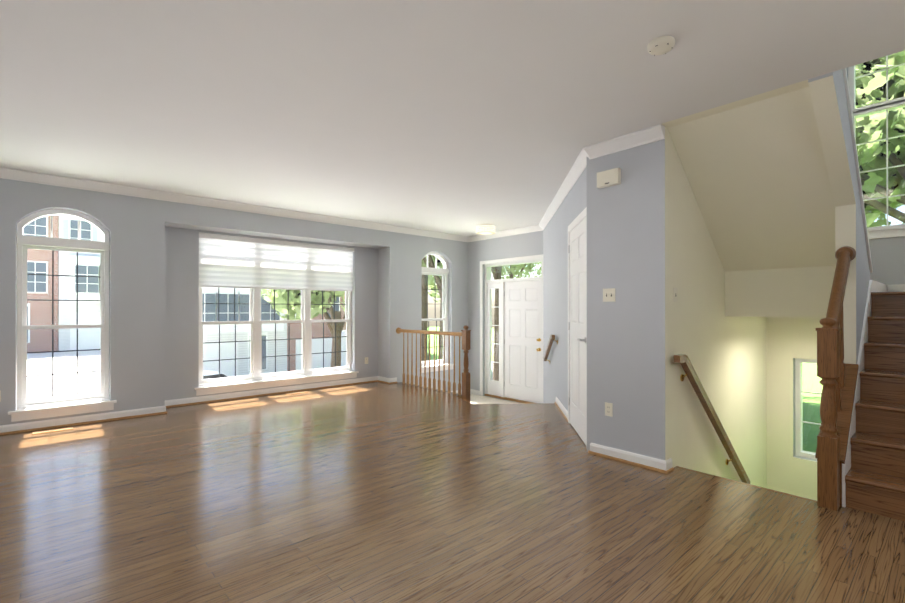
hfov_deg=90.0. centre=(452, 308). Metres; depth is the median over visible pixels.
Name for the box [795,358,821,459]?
window
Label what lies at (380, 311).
wall
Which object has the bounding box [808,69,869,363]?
wall
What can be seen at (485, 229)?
light
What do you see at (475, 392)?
baseboard
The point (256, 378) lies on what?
bay window
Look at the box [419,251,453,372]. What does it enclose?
window
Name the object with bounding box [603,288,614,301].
light switch
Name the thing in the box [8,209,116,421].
window
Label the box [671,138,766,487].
wall
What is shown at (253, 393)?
baseboard
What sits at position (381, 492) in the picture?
floor
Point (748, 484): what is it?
flight
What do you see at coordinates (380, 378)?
baseboard
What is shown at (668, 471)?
molding
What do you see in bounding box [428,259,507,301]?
tree
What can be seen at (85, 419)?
baseboard
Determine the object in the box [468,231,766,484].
wall
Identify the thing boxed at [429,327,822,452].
lawn
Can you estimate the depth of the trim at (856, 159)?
3.37 m
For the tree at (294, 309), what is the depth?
19.51 m
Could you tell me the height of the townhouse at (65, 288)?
20.060 m
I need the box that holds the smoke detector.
[647,36,674,55]
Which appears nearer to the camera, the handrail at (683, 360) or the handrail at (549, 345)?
the handrail at (683, 360)
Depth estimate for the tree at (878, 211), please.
14.03 m
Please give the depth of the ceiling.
2.93 m
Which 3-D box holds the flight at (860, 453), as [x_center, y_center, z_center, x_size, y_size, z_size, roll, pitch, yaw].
[3.486,0.416,3.802,2.754,1.769,2.078,0,0,-42]
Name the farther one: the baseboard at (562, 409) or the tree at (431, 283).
the tree at (431, 283)
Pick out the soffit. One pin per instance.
(755, 169)
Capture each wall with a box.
[0,178,467,425]
[165,227,377,399]
[378,248,382,376]
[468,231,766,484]
[543,166,586,410]
[587,127,670,460]
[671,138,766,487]
[766,317,825,500]
[793,68,904,461]
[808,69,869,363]
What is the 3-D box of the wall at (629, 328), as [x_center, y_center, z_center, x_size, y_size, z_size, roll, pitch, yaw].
[1.492,-0.099,3.883,0.110,3.400,0.700,0,0,-42]
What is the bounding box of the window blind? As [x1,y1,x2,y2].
[199,232,353,290]
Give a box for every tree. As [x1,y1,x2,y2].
[261,289,344,366]
[422,255,442,360]
[423,255,442,359]
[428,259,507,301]
[491,262,540,278]
[491,266,501,380]
[855,50,904,227]
[862,62,903,214]
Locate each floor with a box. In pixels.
[0,381,904,602]
[470,394,520,403]
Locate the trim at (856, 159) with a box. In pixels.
[843,68,872,272]
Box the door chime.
[597,168,620,188]
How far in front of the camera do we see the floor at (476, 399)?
8.39 m
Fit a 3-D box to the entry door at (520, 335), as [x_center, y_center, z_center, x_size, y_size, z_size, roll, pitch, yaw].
[1.124,0.398,8.369,0.216,2.630,1.525,0,0,-42]
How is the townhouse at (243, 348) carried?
on the lawn
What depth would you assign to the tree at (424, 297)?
22.46 m
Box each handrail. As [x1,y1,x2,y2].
[544,335,557,363]
[674,354,749,483]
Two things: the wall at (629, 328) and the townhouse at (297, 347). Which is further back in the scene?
the townhouse at (297, 347)
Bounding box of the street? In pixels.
[27,350,492,398]
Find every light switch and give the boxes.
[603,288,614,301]
[673,288,677,301]
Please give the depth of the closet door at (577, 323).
4.61 m
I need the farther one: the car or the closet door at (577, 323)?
the car
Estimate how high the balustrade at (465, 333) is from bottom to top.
1.449 m
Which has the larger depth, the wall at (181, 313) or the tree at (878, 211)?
the tree at (878, 211)
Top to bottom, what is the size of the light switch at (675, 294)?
0.115 m
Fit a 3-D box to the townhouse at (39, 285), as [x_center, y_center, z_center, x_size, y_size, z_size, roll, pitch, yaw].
[-51.631,-5.402,50.724,12.070,20.060,18.105,0,0,-42]
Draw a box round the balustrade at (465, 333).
[396,326,470,402]
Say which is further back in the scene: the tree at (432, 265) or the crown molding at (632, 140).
the tree at (432, 265)
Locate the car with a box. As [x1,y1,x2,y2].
[203,370,226,378]
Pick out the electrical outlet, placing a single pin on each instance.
(608, 409)
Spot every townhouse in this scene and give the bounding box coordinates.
[23,215,58,351]
[58,215,103,350]
[202,287,286,376]
[287,293,345,370]
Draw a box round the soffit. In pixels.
[662,80,834,316]
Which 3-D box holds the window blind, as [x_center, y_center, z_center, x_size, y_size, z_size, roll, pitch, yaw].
[-2.622,-0.665,7.057,2.410,0.750,0.073,0,0,-42]
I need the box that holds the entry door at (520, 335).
[480,254,542,403]
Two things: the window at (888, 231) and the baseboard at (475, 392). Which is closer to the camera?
the window at (888, 231)
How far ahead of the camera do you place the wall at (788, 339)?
5.35 m
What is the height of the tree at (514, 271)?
14.527 m
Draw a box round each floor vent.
[32,427,72,434]
[286,391,306,394]
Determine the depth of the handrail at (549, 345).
6.43 m
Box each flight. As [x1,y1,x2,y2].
[676,466,816,501]
[815,246,904,520]
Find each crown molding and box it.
[0,167,467,241]
[468,228,527,241]
[521,154,586,231]
[580,124,664,163]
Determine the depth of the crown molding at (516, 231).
8.43 m
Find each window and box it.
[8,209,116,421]
[194,287,358,395]
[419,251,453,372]
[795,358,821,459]
[848,55,904,238]
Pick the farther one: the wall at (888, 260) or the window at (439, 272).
the window at (439, 272)
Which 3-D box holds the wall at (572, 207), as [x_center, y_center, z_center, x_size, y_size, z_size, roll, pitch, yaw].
[1.457,-0.094,5.907,0.110,3.400,3.696,0,0,5]
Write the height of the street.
0.050 m
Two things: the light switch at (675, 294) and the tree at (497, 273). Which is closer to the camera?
the light switch at (675, 294)
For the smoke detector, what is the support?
attached to the ceiling
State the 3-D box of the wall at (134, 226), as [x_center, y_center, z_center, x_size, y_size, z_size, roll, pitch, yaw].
[-2.455,1.359,6.888,7.720,6.300,0.371,0,0,-42]
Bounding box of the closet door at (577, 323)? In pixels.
[568,207,586,448]
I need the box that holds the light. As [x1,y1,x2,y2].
[476,225,494,234]
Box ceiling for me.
[0,0,904,236]
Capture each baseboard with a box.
[0,404,166,434]
[165,376,377,407]
[378,376,391,382]
[470,389,479,395]
[555,397,567,421]
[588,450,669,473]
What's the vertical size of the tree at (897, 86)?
12.964 m
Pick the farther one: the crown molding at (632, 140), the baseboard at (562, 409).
the baseboard at (562, 409)
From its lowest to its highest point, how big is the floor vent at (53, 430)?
0.006 m
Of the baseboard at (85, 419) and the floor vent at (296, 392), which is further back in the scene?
the floor vent at (296, 392)
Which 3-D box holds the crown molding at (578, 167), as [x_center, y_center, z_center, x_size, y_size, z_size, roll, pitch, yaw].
[1.356,-1.384,5.896,2.580,0.097,2.574,0,0,-42]
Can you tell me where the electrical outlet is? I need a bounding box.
[605,402,612,416]
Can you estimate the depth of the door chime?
3.89 m
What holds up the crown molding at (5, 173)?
attached to the wall at (134, 226)

